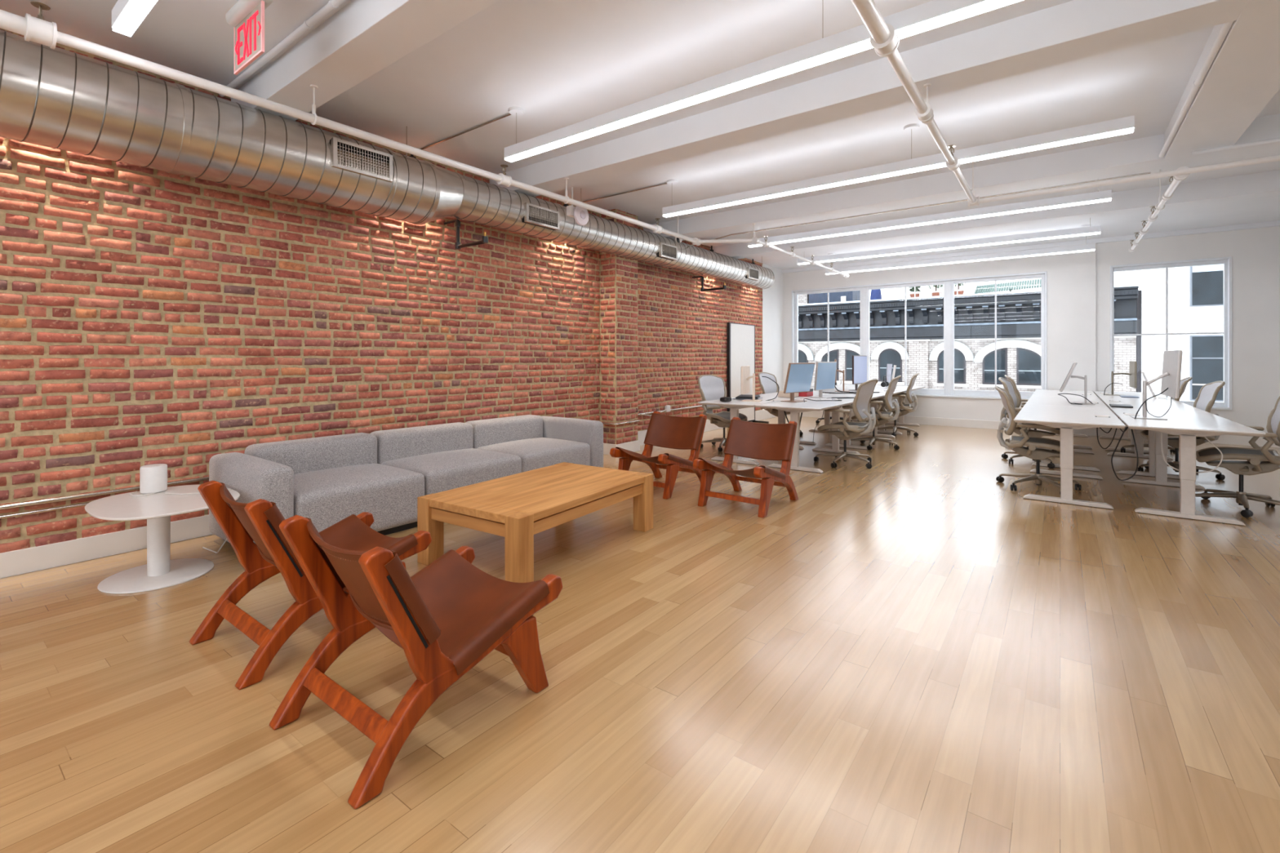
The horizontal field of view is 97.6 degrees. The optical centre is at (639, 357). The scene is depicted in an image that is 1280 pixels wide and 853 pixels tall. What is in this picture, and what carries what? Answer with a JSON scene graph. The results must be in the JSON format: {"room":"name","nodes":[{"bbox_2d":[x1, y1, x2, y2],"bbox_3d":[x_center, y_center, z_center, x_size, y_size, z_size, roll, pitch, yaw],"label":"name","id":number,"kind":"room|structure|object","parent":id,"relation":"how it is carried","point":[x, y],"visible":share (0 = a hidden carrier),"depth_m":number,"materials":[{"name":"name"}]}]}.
{"room":"open-plan office","nodes":[
{"label":"open-plan office","id":0,"kind":"room"},
{"bbox_2d":[0,27,762,553],"bbox_3d":[-2.014,-0.330,5.360,0.586,3.360,14.960,0,0,37],"label":"wall","id":1,"kind":"structure","parent":0,"point":[148,316],"depth_m":4.25,"materials":[{"name":"red brick"}]},
{"bbox_2d":[0,502,89,519],"bbox_3d":[-3.346,0.900,3.522,0.028,0.029,9.420,0,0,37],"label":"conduit","id":2,"kind":"object","parent":1,"relation":"attached to","point":[11,515],"visible":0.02,"depth_m":3.29,"materials":[{"name":"metal"}]},
{"bbox_2d":[0,419,639,510],"bbox_3d":[-3.091,0.845,3.631,0.302,0.037,9.900,0,0,37],"label":"conduit","id":3,"kind":"object","parent":1,"relation":"attached to","point":[203,478],"visible":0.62,"depth_m":3.46,"materials":[{"name":"metal"}]},
{"bbox_2d":[230,0,498,120],"bbox_3d":[0.352,-1.810,1.736,8.320,0.220,0.260,0,0,37],"label":"ceiling beam","id":4,"kind":"structure","parent":1,"relation":"attached to","point":[363,37],"depth_m":3.13,"materials":[{"name":"white paint"}]},
{"bbox_2d":[0,408,777,578],"bbox_3d":[-1.571,1.150,5.928,0.032,0.200,15.600,0,0,37],"label":"baseboard","id":5,"kind":"structure","parent":1,"relation":"attached to","point":[15,562],"depth_m":3.48,"materials":[{"name":"white paint"}]},
{"bbox_2d":[444,218,488,249],"bbox_3d":[-1.653,-1.183,5.283,0.656,0.287,0.051,0,0,37],"label":"pipe stub","id":6,"kind":"object","parent":1,"relation":"attached to","point":[485,238],"visible":1,"depth_m":5.32,"materials":[{"name":"black metal"}]},
{"bbox_2d":[603,440,639,455],"bbox_3d":[-0.260,1.179,7.426,0.272,0.142,0.514,0,0,37],"label":"baseboard","id":7,"kind":"object","parent":1,"relation":"attached to","point":[634,446],"visible":0.49,"depth_m":7.30,"materials":[{"name":"white paint"}]},
{"bbox_2d":[637,404,702,415],"bbox_3d":[0.477,0.800,8.611,0.035,0.037,2.250,0,0,37],"label":"conduit","id":8,"kind":"object","parent":1,"relation":"attached to","point":[681,408],"visible":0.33,"depth_m":8.67,"materials":[{"name":"metal"}]},
{"bbox_2d":[692,275,726,291],"bbox_3d":[1.098,-1.201,8.976,0.626,0.252,0.051,0,0,37],"label":"pipe stub","id":9,"kind":"object","parent":1,"relation":"attached to","point":[724,286],"visible":1,"depth_m":9.00,"materials":[{"name":"black metal"}]},
{"bbox_2d":[489,0,1247,196],"bbox_3d":[1.744,-1.810,3.592,8.320,0.220,0.280,0,0,37],"label":"ceiling beam","id":10,"kind":"structure","parent":1,"relation":"attached to","point":[1073,30],"depth_m":3.54,"materials":[{"name":"white paint"}]},
{"bbox_2d":[687,171,1151,246],"bbox_3d":[2.672,-1.649,6.596,4.961,0.097,0.018,0,0,37],"label":"conduit","id":11,"kind":"object","parent":1,"relation":"attached to","point":[1144,173],"visible":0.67,"depth_m":6.16,"materials":[{"name":"metal"}]},
{"bbox_2d":[643,113,1279,240],"bbox_3d":[3.400,-1.810,5.800,8.320,0.220,0.360,0,0,37],"label":"ceiling beam","id":12,"kind":"structure","parent":1,"relation":"attached to","point":[1140,154],"depth_m":5.61,"materials":[{"name":"white paint"}]},
{"bbox_2d":[710,169,1279,258],"bbox_3d":[4.537,-1.810,7.316,8.320,0.220,0.270,0,0,37],"label":"ceiling beam","id":13,"kind":"structure","parent":1,"relation":"attached to","point":[1265,184],"depth_m":6.70,"materials":[{"name":"white paint"}]},
{"bbox_2d":[0,415,1279,852],"bbox_3d":[1.642,1.310,3.456,8.720,0.120,16.300,0,0,37],"label":"floor","id":14,"kind":"structure","parent":0,"point":[912,651],"depth_m":2.10,"materials":[{"name":"brown wood"}]},
{"bbox_2d":[84,484,239,594],"bbox_3d":[-2.711,1.030,3.202,0.780,0.441,0.640,0,0,37],"label":"side table","id":15,"kind":"object","parent":14,"relation":"on","point":[159,572],"visible":0.87,"depth_m":3.17,"materials":[{"name":"white laminate"}]},
{"bbox_2d":[139,463,167,493],"bbox_3d":[-2.937,0.729,3.384,0.126,0.161,0.126,0,0,37],"label":"smart speaker","id":16,"kind":"object","parent":15,"relation":"on","point":[153,477],"visible":1,"depth_m":3.34},
{"bbox_2d":[164,488,231,553],"bbox_3d":[-2.743,1.024,3.446,0.442,0.448,0.289,0,0,29],"label":"cable","id":17,"kind":"object","parent":15,"relation":"hanging from","point":[228,489],"visible":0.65,"depth_m":3.41,"materials":[{"name":"white rubber"}]},
{"bbox_2d":[189,480,431,689],"bbox_3d":[-1.502,0.901,2.606,0.618,0.698,0.809,0,0,37],"label":"leather lounge chair","id":18,"kind":"object","parent":14,"relation":"on","point":[259,521],"visible":0.69,"depth_m":2.46,"materials":[{"name":"red wood"}]},
{"bbox_2d":[208,414,603,543],"bbox_3d":[-1.657,0.932,4.795,0.915,0.635,3.115,0,0,37],"label":"sofa","id":19,"kind":"object","parent":14,"relation":"on","point":[327,480],"visible":0.77,"depth_m":4.25,"materials":[{"name":"grey fabric"}]},
{"bbox_2d":[268,515,562,808],"bbox_3d":[-0.782,0.901,2.049,0.618,0.698,0.809,0,0,37],"label":"leather lounge chair","id":20,"kind":"object","parent":14,"relation":"on","point":[446,618],"visible":1,"depth_m":1.93,"materials":[{"name":"brown leather"}]},
{"bbox_2d":[417,462,653,582],"bbox_3d":[-0.631,1.050,3.767,0.856,0.400,1.370,0,0,33],"label":"coffee table","id":21,"kind":"object","parent":14,"relation":"on","point":[516,508],"visible":0.94,"depth_m":3.42,"materials":[{"name":"brown wood"}]},
{"bbox_2d":[609,411,706,499],"bbox_3d":[0.197,0.901,5.388,0.618,0.698,0.809,0,0,37],"label":"leather lounge chair","id":22,"kind":"object","parent":14,"relation":"on","point":[665,431],"visible":0.96,"depth_m":5.47,"materials":[{"name":"brown leather"}]},
{"bbox_2d":[697,374,747,451],"bbox_3d":[1.159,0.744,7.800,0.683,1.013,0.663,0,0,-22],"label":"office chair","id":23,"kind":"object","parent":14,"relation":"on","point":[711,387],"visible":0.7,"depth_m":7.89,"materials":[{"name":"grey plastic"}]},
{"bbox_2d":[693,417,798,517],"bbox_3d":[0.922,0.901,4.813,0.618,0.698,0.809,0,0,37],"label":"leather lounge chair","id":24,"kind":"object","parent":14,"relation":"on","point":[759,441],"visible":1,"depth_m":4.87,"materials":[{"name":"red wood"}]},
{"bbox_2d":[727,322,768,427],"bbox_3d":[2.023,0.305,10.423,0.330,1.890,1.075,0,0,37],"label":"whiteboard","id":25,"kind":"object","parent":14,"relation":"on","point":[740,337],"visible":0.67,"depth_m":10.41,"materials":[{"name":"white laminate"}]},
{"bbox_2d":[697,393,812,465],"bbox_3d":[1.562,0.885,7.291,0.733,0.722,1.914,0,0,37],"label":"desk","id":26,"kind":"object","parent":14,"relation":"on","point":[735,405],"visible":0.6,"depth_m":6.73,"materials":[{"name":"white laminate"}]},
{"bbox_2d":[741,365,762,401],"bbox_3d":[1.381,0.315,6.907,0.220,0.430,0.500,0,0,21],"label":"monitor","id":27,"kind":"object","parent":26,"relation":"on","point":[745,370],"visible":1,"depth_m":6.87,"materials":[{"name":"white plastic"}]},
{"bbox_2d":[757,372,803,435],"bbox_3d":[2.292,0.744,9.197,0.683,1.013,0.663,0,0,-30],"label":"office chair","id":28,"kind":"object","parent":14,"relation":"on","point":[767,385],"visible":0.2,"depth_m":9.33,"materials":[{"name":"grey plastic"}]},
{"bbox_2d":[755,395,860,472],"bbox_3d":[2.162,0.885,6.841,0.733,0.722,1.914,0,0,37],"label":"desk","id":29,"kind":"object","parent":14,"relation":"on","point":[795,409],"visible":0.85,"depth_m":6.27,"materials":[{"name":"white laminate"}]},
{"bbox_2d":[780,362,814,402],"bbox_3d":[1.884,0.294,6.830,0.560,0.472,0.239,0,0,-43],"label":"monitor","id":30,"kind":"object","parent":29,"relation":"on","point":[799,375],"visible":1,"depth_m":6.76,"materials":[{"name":"blue glass"}]},
{"bbox_2d":[810,361,836,398],"bbox_3d":[2.450,0.290,7.534,0.220,0.480,0.560,0,0,44],"label":"monitor","id":31,"kind":"object","parent":29,"relation":"on","point":[825,371],"visible":1,"depth_m":7.47,"materials":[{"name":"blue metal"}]},
{"bbox_2d":[765,388,850,444],"bbox_3d":[2.714,0.885,8.827,0.733,0.722,1.914,0,0,37],"label":"desk","id":32,"kind":"object","parent":14,"relation":"on","point":[827,414],"visible":0.35,"depth_m":9.09,"materials":[{"name":"grey metal"}]},
{"bbox_2d":[813,378,878,468],"bbox_3d":[2.434,0.744,6.586,0.683,1.013,0.663,0,0,-34],"label":"office chair","id":33,"kind":"object","parent":14,"relation":"on","point":[860,407],"visible":0.99,"depth_m":6.43,"materials":[{"name":"grey plastic"}]},
{"bbox_2d":[811,384,880,429],"bbox_3d":[3.866,0.885,10.363,0.733,0.722,1.914,0,0,37],"label":"desk","id":34,"kind":"object","parent":14,"relation":"on","point":[839,386],"visible":0.03,"depth_m":10.39,"materials":[{"name":"grey metal"}]},
{"bbox_2d":[817,390,902,449],"bbox_3d":[3.314,0.885,8.377,0.733,0.722,1.914,0,0,37],"label":"desk","id":35,"kind":"object","parent":14,"relation":"on","point":[875,395],"visible":0.44,"depth_m":7.95,"materials":[{"name":"white laminate"}]},
{"bbox_2d":[850,355,866,391],"bbox_3d":[3.557,0.245,9.143,0.220,0.570,0.610,0,0,41],"label":"monitor","id":36,"kind":"object","parent":35,"relation":"on","point":[859,362],"visible":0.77,"depth_m":9.08,"materials":[{"name":"white plastic"}]},
{"bbox_2d":[850,375,901,449],"bbox_3d":[3.306,0.744,7.863,0.683,1.013,0.663,0,0,-44],"label":"office chair","id":37,"kind":"object","parent":14,"relation":"on","point":[885,416],"visible":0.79,"depth_m":7.68,"materials":[{"name":"grey plastic"}]},
{"bbox_2d":[877,373,919,436],"bbox_3d":[4.196,0.744,9.148,0.663,1.013,0.683,0,0,42],"label":"office chair","id":38,"kind":"object","parent":14,"relation":"on","point":[907,408],"visible":0.75,"depth_m":8.97,"materials":[{"name":"grey plastic"}]},
{"bbox_2d":[874,385,925,434],"bbox_3d":[4.466,0.885,9.913,0.733,0.722,1.914,0,0,37],"label":"desk","id":39,"kind":"object","parent":14,"relation":"on","point":[901,419],"visible":0.49,"depth_m":10.10,"materials":[{"name":"grey metal"}]},
{"bbox_2d":[886,364,896,386],"bbox_3d":[4.557,0.320,10.164,0.164,0.426,0.100,0,0,37],"label":"monitor","id":40,"kind":"object","parent":39,"relation":"on","point":[889,366],"visible":0.73,"depth_m":10.15,"materials":[{"name":"plastic"}]},
{"bbox_2d":[998,377,1060,468],"bbox_3d":[4.676,0.744,6.694,0.683,1.013,0.663,0,0,-34],"label":"office chair","id":41,"kind":"object","parent":14,"relation":"on","point":[1007,384],"visible":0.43,"depth_m":6.65,"materials":[{"name":"grey plastic"}]},
{"bbox_2d":[1004,374,1057,451],"bbox_3d":[5.376,0.744,7.663,0.683,1.013,0.663,0,0,-43],"label":"office chair","id":42,"kind":"object","parent":14,"relation":"on","point":[1024,401],"visible":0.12,"depth_m":7.56,"materials":[{"name":"grey plastic"}]},
{"bbox_2d":[994,386,1081,493],"bbox_3d":[3.807,0.764,5.404,0.683,0.972,0.663,0,0,-41],"label":"office chair","id":43,"kind":"object","parent":14,"relation":"on","point":[1024,445],"visible":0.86,"depth_m":5.34,"materials":[{"name":"grey plastic"}]},
{"bbox_2d":[1031,389,1097,448],"bbox_3d":[6.402,0.885,8.461,0.733,0.722,1.914,0,0,37],"label":"desk","id":44,"kind":"object","parent":14,"relation":"on","point":[1037,392],"visible":0.41,"depth_m":8.46,"materials":[{"name":"white laminate"}]},
{"bbox_2d":[1025,395,1108,471],"bbox_3d":[5.250,0.885,6.925,0.733,0.722,1.914,0,0,37],"label":"desk","id":45,"kind":"object","parent":14,"relation":"on","point":[1033,400],"visible":0.43,"depth_m":6.73,"materials":[{"name":"white laminate"}]},
{"bbox_2d":[1059,362,1095,404],"bbox_3d":[5.101,0.290,6.527,0.321,0.479,0.600,0,0,39],"label":"monitor","id":46,"kind":"object","parent":45,"relation":"on","point":[1085,378],"visible":0.98,"depth_m":6.45,"materials":[{"name":"silver metal"}]},
{"bbox_2d":[1013,404,1125,509],"bbox_3d":[4.098,0.885,5.389,0.733,0.722,1.914,0,0,37],"label":"desk","id":47,"kind":"object","parent":14,"relation":"on","point":[1068,419],"visible":0.99,"depth_m":4.82,"materials":[{"name":"grey metal"}]},
{"bbox_2d":[1093,391,1173,453],"bbox_3d":[7.002,0.885,8.011,0.733,0.722,1.914,0,0,37],"label":"desk","id":48,"kind":"object","parent":14,"relation":"on","point":[1100,393],"visible":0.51,"depth_m":7.91,"materials":[{"name":"white laminate"}]},
{"bbox_2d":[1104,360,1137,395],"bbox_3d":[6.808,0.287,7.958,0.324,0.485,0.600,0,0,36],"label":"monitor","id":49,"kind":"object","parent":48,"relation":"on","point":[1132,373],"visible":0.9,"depth_m":7.88,"materials":[{"name":"white plastic"}]},
{"bbox_2d":[1100,397,1207,479],"bbox_3d":[5.850,0.885,6.475,0.733,0.722,1.914,0,0,37],"label":"desk","id":50,"kind":"object","parent":14,"relation":"on","point":[1152,404],"visible":0.67,"depth_m":6.27,"materials":[{"name":"white laminate"}]},
{"bbox_2d":[1120,376,1192,453],"bbox_3d":[6.709,0.744,7.269,0.683,1.013,0.663,0,0,-36],"label":"office chair","id":51,"kind":"object","parent":14,"relation":"on","point":[1184,382],"visible":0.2,"depth_m":7.16,"materials":[{"name":"grey plastic"}]},
{"bbox_2d":[1137,380,1225,479],"bbox_3d":[5.767,0.744,5.978,0.683,1.013,0.663,0,0,-42],"label":"office chair","id":52,"kind":"object","parent":14,"relation":"on","point":[1207,394],"visible":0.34,"depth_m":5.95,"materials":[{"name":"grey plastic"}]},
{"bbox_2d":[1111,408,1265,525],"bbox_3d":[4.698,0.885,4.939,0.733,0.722,1.914,0,0,37],"label":"desk","id":53,"kind":"object","parent":14,"relation":"on","point":[1188,425],"visible":0.91,"depth_m":4.39,"materials":[{"name":"grey metal"}]},
{"bbox_2d":[1111,426,1138,480],"bbox_3d":[3.952,0.783,4.569,0.170,0.450,0.064,0,0,37],"label":"power cable","id":54,"kind":"object","parent":53,"relation":"hanging from","point":[1126,427],"visible":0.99,"depth_m":4.55,"materials":[{"name":"black rubber"}]},
{"bbox_2d":[1129,350,1182,419],"bbox_3d":[4.507,0.233,4.923,0.283,0.595,0.600,0,0,34],"label":"monitor","id":55,"kind":"object","parent":53,"relation":"on","point":[1172,359],"visible":0.97,"depth_m":4.85,"materials":[{"name":"silver metal"}]},
{"bbox_2d":[1160,432,1222,473],"bbox_3d":[4.358,0.736,4.433,0.072,0.359,0.351,0,0,-39],"label":"power cable","id":56,"kind":"object","parent":53,"relation":"hanging from","point":[1217,448],"visible":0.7,"depth_m":4.39,"materials":[{"name":"white rubber"}]},
{"bbox_2d":[1195,395,1279,517],"bbox_3d":[4.994,0.744,4.616,0.683,1.013,0.663,0,0,-34],"label":"office chair","id":57,"kind":"object","parent":14,"relation":"on","point":[1263,460],"visible":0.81,"depth_m":4.61,"materials":[{"name":"grey plastic"}]},
{"bbox_2d":[0,0,1279,269],"bbox_3d":[1.642,-2.010,3.456,8.720,0.200,16.300,0,0,37],"label":"ceiling","id":58,"kind":"structure","parent":0,"point":[565,63],"depth_m":4.02,"materials":[{"name":"white paint"}]},
{"bbox_2d":[111,0,157,36],"bbox_3d":[-0.874,-1.724,1.468,3.960,0.374,0.120,0,0,37],"label":"linear light","id":59,"kind":"object","parent":58,"relation":"hanging from","point":[127,15],"visible":1,"depth_m":2.53,"materials":[{"name":"white paint"}]},
{"bbox_2d":[225,0,273,75],"bbox_3d":[-1.944,-1.687,2.783,0.400,0.447,0.100,0,0,37],"label":"exit sign","id":60,"kind":"object","parent":58,"relation":"hanging from","point":[246,17],"visible":1,"depth_m":2.76,"materials":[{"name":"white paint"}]},
{"bbox_2d":[218,0,345,96],"bbox_3d":[-0.794,-1.888,2.358,5.500,0.046,0.044,0,0,37],"label":"conduit","id":61,"kind":"object","parent":58,"relation":"attached to","point":[308,24],"visible":0.9,"depth_m":3.31,"materials":[{"name":"white paint"}]},
{"bbox_2d":[0,29,774,288],"bbox_3d":[-1.766,-1.536,5.050,0.562,0.748,13.760,0,0,37],"label":"air duct","id":62,"kind":"object","parent":58,"relation":"hanging from","point":[57,98],"visible":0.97,"depth_m":3.70,"materials":[{"name":"metal"}]},
{"bbox_2d":[329,137,392,182],"bbox_3d":[-2.102,-1.478,4.220,0.104,0.208,0.450,0,0,37],"label":"grille","id":63,"kind":"object","parent":62,"relation":"attached to","point":[347,157],"depth_m":4.18,"materials":[{"name":"metal"}]},
{"bbox_2d":[522,202,559,230],"bbox_3d":[-1.028,-1.450,5.771,0.104,0.190,0.460,0,0,37],"label":"grille","id":64,"kind":"object","parent":62,"relation":"attached to","point":[535,216],"depth_m":5.73,"materials":[{"name":"metal"}]},
{"bbox_2d":[657,241,677,260],"bbox_3d":[0.358,-1.445,7.619,0.104,0.190,0.400,0,0,37],"label":"grille","id":65,"kind":"object","parent":62,"relation":"attached to","point":[666,251],"depth_m":7.59,"materials":[{"name":"metal"}]},
{"bbox_2d":[745,266,759,280],"bbox_3d":[1.933,-1.455,9.719,0.104,0.190,0.410,0,0,37],"label":"grille","id":66,"kind":"object","parent":62,"relation":"attached to","point":[753,273],"depth_m":9.67,"materials":[{"name":"metal"}]},
{"bbox_2d":[0,0,848,277],"bbox_3d":[-0.882,-1.673,4.546,0.718,0.473,14.616,0,0,37],"label":"pipe","id":67,"kind":"object","parent":58,"relation":"hanging from","point":[36,29],"visible":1,"depth_m":3.33,"materials":[{"name":"white metal"}]},
{"bbox_2d":[419,113,511,149],"bbox_3d":[-1.528,-1.898,4.746,1.460,0.016,0.016,0,0,37],"label":"conduit","id":68,"kind":"object","parent":58,"relation":"attached to","point":[507,114],"visible":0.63,"depth_m":4.67,"materials":[{"name":"metal"}]},
{"bbox_2d":[566,186,588,225],"bbox_3d":[-0.629,-1.627,5.694,0.111,0.566,0.236,0,0,37],"label":"emergency light","id":69,"kind":"object","parent":58,"relation":"hanging from","point":[580,215],"visible":0.96,"depth_m":5.64,"materials":[{"name":"white paint"}]},
{"bbox_2d":[582,182,666,202],"bbox_3d":[-0.232,-1.898,6.474,1.460,0.016,0.016,0,0,37],"label":"conduit","id":70,"kind":"object","parent":58,"relation":"attached to","point":[663,183],"visible":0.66,"depth_m":6.42,"materials":[{"name":"metal"}]},
{"bbox_2d":[504,0,1022,162],"bbox_3d":[0.508,-1.724,3.219,3.850,0.374,0.120,0,0,37],"label":"linear light","id":71,"kind":"object","parent":58,"relation":"hanging from","point":[933,14],"visible":1,"depth_m":3.08,"materials":[{"name":"white paint"}]},
{"bbox_2d":[662,115,1134,217],"bbox_3d":[1.804,-1.724,4.947,3.850,0.374,0.120,0,0,37],"label":"linear light","id":72,"kind":"object","parent":58,"relation":"hanging from","point":[1126,125],"visible":1,"depth_m":4.57,"materials":[{"name":"white paint"}]},
{"bbox_2d":[747,178,1111,247],"bbox_3d":[3.052,-1.724,6.611,3.850,0.374,0.120,0,0,37],"label":"linear light","id":73,"kind":"object","parent":58,"relation":"hanging from","point":[1106,195],"visible":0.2,"depth_m":6.26,"materials":[{"name":"white paint"}]},
{"bbox_2d":[797,217,1100,264],"bbox_3d":[4.144,-1.724,8.067,3.850,0.374,0.120,0,0,37],"label":"linear light","id":74,"kind":"object","parent":58,"relation":"hanging from","point":[1090,230],"visible":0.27,"depth_m":7.77,"materials":[{"name":"white paint"}]},
{"bbox_2d":[825,224,1095,274],"bbox_3d":[4.966,-1.724,9.163,3.850,0.374,0.120,0,0,37],"label":"linear light","id":75,"kind":"object","parent":58,"relation":"hanging from","point":[1086,247],"visible":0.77,"depth_m":8.89,"materials":[{"name":"white paint"}]},
{"bbox_2d":[850,0,1279,207],"bbox_3d":[1.690,-1.675,0.015,4.115,0.470,10.452,0,0,37],"label":"pipe","id":76,"kind":"object","parent":58,"relation":"hanging from","point":[884,39],"visible":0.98,"depth_m":3.65,"materials":[{"name":"white paint"}]},
{"bbox_2d":[1128,166,1189,252],"bbox_3d":[5.573,-1.679,6.114,0.093,0.462,4.022,0,0,37],"label":"pipe","id":77,"kind":"object","parent":58,"relation":"hanging from","point":[1166,195],"visible":0.94,"depth_m":5.52,"materials":[{"name":"white metal"}]},
{"bbox_2d":[1164,0,1279,158],"bbox_3d":[1.418,-1.810,0.374,0.400,0.221,10.700,0,0,37],"label":"ceiling beam","id":78,"kind":"structure","parent":58,"relation":"attached to","point":[1243,76],"depth_m":3.50,"materials":[{"name":"white paint"}]},
{"bbox_2d":[1158,20,1234,157],"bbox_3d":[1.323,-1.720,0.614,0.046,0.048,10.370,0,0,37],"label":"conduit","id":79,"kind":"object","parent":78,"relation":"attached to","point":[1225,27],"visible":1,"depth_m":3.46,"materials":[{"name":"white metal"}]},
{"bbox_2d":[762,263,782,409],"bbox_3d":[2.674,-0.330,11.845,0.304,3.160,1.040,0,0,37],"label":"wall","id":80,"kind":"structure","parent":0,"point":[772,296],"depth_m":11.80,"materials":[{"name":"white paint"}]},
{"bbox_2d":[782,226,1279,432],"bbox_3d":[6.442,-0.330,9.856,8.720,3.160,0.300,0,0,37],"label":"wall","id":81,"kind":"structure","parent":0,"point":[1255,253],"depth_m":8.66,"materials":[{"name":"white paint"}]},
{"bbox_2d":[791,271,1047,399],"bbox_3d":[5.081,-0.365,10.771,4.445,2.170,0.190,0,0,37],"label":"window","id":82,"kind":"structure","parent":81,"relation":"in","point":[948,391],"depth_m":10.33,"materials":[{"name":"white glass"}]},
{"bbox_2d":[782,220,1279,273],"bbox_3d":[6.377,-1.877,9.686,8.220,0.075,0.050,0,0,37],"label":"trim","id":83,"kind":"structure","parent":81,"relation":"attached to","point":[1277,223],"depth_m":9.27,"materials":[{"name":"white paint"}]},
{"bbox_2d":[786,410,1279,447],"bbox_3d":[6.016,1.177,9.980,7.250,0.145,0.023,0,0,37],"label":"baseboard","id":84,"kind":"structure","parent":81,"relation":"attached to","point":[1223,439],"depth_m":9.94,"materials":[{"name":"white paint"}]},
{"bbox_2d":[1058,243,1096,435],"bbox_3d":[7.127,-0.297,9.136,0.480,3.095,0.050,0,0,37],"label":"column","id":85,"kind":"structure","parent":81,"relation":"attached to","point":[1077,270],"depth_m":9.10,"materials":[{"name":"white paint"}]},
{"bbox_2d":[1110,256,1231,409],"bbox_3d":[8.047,-0.357,8.546,1.350,2.215,0.190,0,0,37],"label":"window","id":86,"kind":"structure","parent":81,"relation":"in","point":[1227,261],"depth_m":8.34,"materials":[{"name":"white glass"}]},
{"bbox_3d":[5.050,-0.330,0.900,0.200,3.160,16.300,0,0,37],"label":"wall","id":87,"kind":"structure","parent":0,"visible":0},
{"bbox_2d":[1191,137,1279,155],"bbox_3d":[5.520,-1.670,3.810,2.540,0.032,0.032,0,0,37],"label":"conduit","id":88,"kind":"object","parent":87,"relation":"attached to","point":[1274,140],"visible":1,"depth_m":4.41,"materials":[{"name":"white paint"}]},
{"label":"outside","id":89,"kind":"structure","parent":0,"visible":0},
{"bbox_3d":[21.585,15.350,28.780,80.000,0.200,48.050,0,0,37],"label":"ground","id":90,"kind":"structure","parent":89,"visible":0},
{"bbox_2d":[798,284,1138,391],"bbox_3d":[13.705,6.380,26.696,14.350,17.740,8.840,0,0,37],"label":"apartment building","id":91,"kind":"structure","parent":90,"relation":"on","point":[1018,313],"depth_m":22.70,"materials":[{"name":"brick"}]},
{"bbox_2d":[798,293,808,304],"bbox_3d":[8.205,-3.440,28.222,0.872,2.100,1.200,0,0,37],"label":"chimney","id":92,"kind":"object","parent":91,"relation":"on","point":[802,299],"visible":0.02,"depth_m":27.61,"materials":[{"name":"brick"}]},
{"bbox_2d":[798,343,813,359],"bbox_3d":[7.514,-0.301,26.777,1.604,0.802,0.140,0,0,37],"label":"hood","id":93,"kind":"object","parent":91,"relation":"attached to","point":[806,351],"depth_m":26.52,"materials":[{"name":"white stone"}]},
{"bbox_2d":[808,290,859,303],"bbox_3d":[9.690,-3.590,27.589,2.088,2.200,2.030,0,0,37],"label":"shed","id":94,"kind":"object","parent":91,"relation":"on","point":[854,295],"visible":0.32,"depth_m":26.72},
{"bbox_2d":[814,342,870,360],"bbox_3d":[9.190,-0.283,25.520,2.468,0.838,0.140,0,0,37],"label":"hood","id":95,"kind":"object","parent":91,"relation":"attached to","point":[838,351],"depth_m":25.66,"materials":[{"name":"white stone"}]},
{"bbox_2d":[870,288,881,299],"bbox_3d":[10.761,-3.490,25.554,0.520,2.000,0.495,0,0,37],"label":"parasol","id":96,"kind":"object","parent":91,"relation":"on","point":[876,294],"visible":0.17,"depth_m":25.36,"materials":[{"name":"blue fabric"}]},
{"bbox_2d":[871,342,908,359],"bbox_3d":[10.833,-0.318,24.288,1.535,0.767,0.140,0,0,37],"label":"hood","id":97,"kind":"object","parent":91,"relation":"attached to","point":[879,350],"depth_m":24.31,"materials":[{"name":"white stone"}]},
{"bbox_2d":[883,283,973,298],"bbox_3d":[12.197,-2.960,23.852,3.481,0.940,0.040,0,0,37],"label":"terrace railing","id":98,"kind":"object","parent":91,"relation":"on","point":[957,290],"visible":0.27,"depth_m":23.93,"materials":[{"name":"metal"}]},
{"bbox_2d":[928,341,973,360],"bbox_3d":[12.711,-0.300,22.880,1.606,0.803,0.140,0,0,37],"label":"hood","id":99,"kind":"object","parent":91,"relation":"attached to","point":[963,350],"depth_m":22.76,"materials":[{"name":"white stone"}]},
{"bbox_2d":[973,278,1040,293],"bbox_3d":[15.139,-3.140,22.833,2.519,1.300,0.900,0,0,37],"label":"pergola","id":100,"kind":"object","parent":91,"relation":"on","point":[983,288],"visible":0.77,"depth_m":22.85,"materials":[{"name":"green plant"}]},
{"bbox_2d":[973,339,1040,361],"bbox_3d":[14.370,-0.272,21.635,2.548,0.861,0.140,0,0,37],"label":"hood","id":101,"kind":"object","parent":91,"relation":"attached to","point":[1007,350],"depth_m":21.74,"materials":[{"name":"white stone"}]},
{"bbox_2d":[1123,263,1223,402],"bbox_3d":[21.631,2.250,20.526,5.698,26.000,7.100,0,0,37],"label":"building","id":102,"kind":"structure","parent":90,"relation":"on","point":[1195,293],"depth_m":18.74,"materials":[{"name":"paint"}]},
{"bbox_2d":[1192,263,1223,272],"bbox_3d":[18.730,-2.949,18.289,1.001,0.220,0.008,0,0,37],"label":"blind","id":103,"kind":"object","parent":102,"relation":"hanging from","point":[1215,268],"depth_m":18.35,"materials":[{"name":"white fabric"}]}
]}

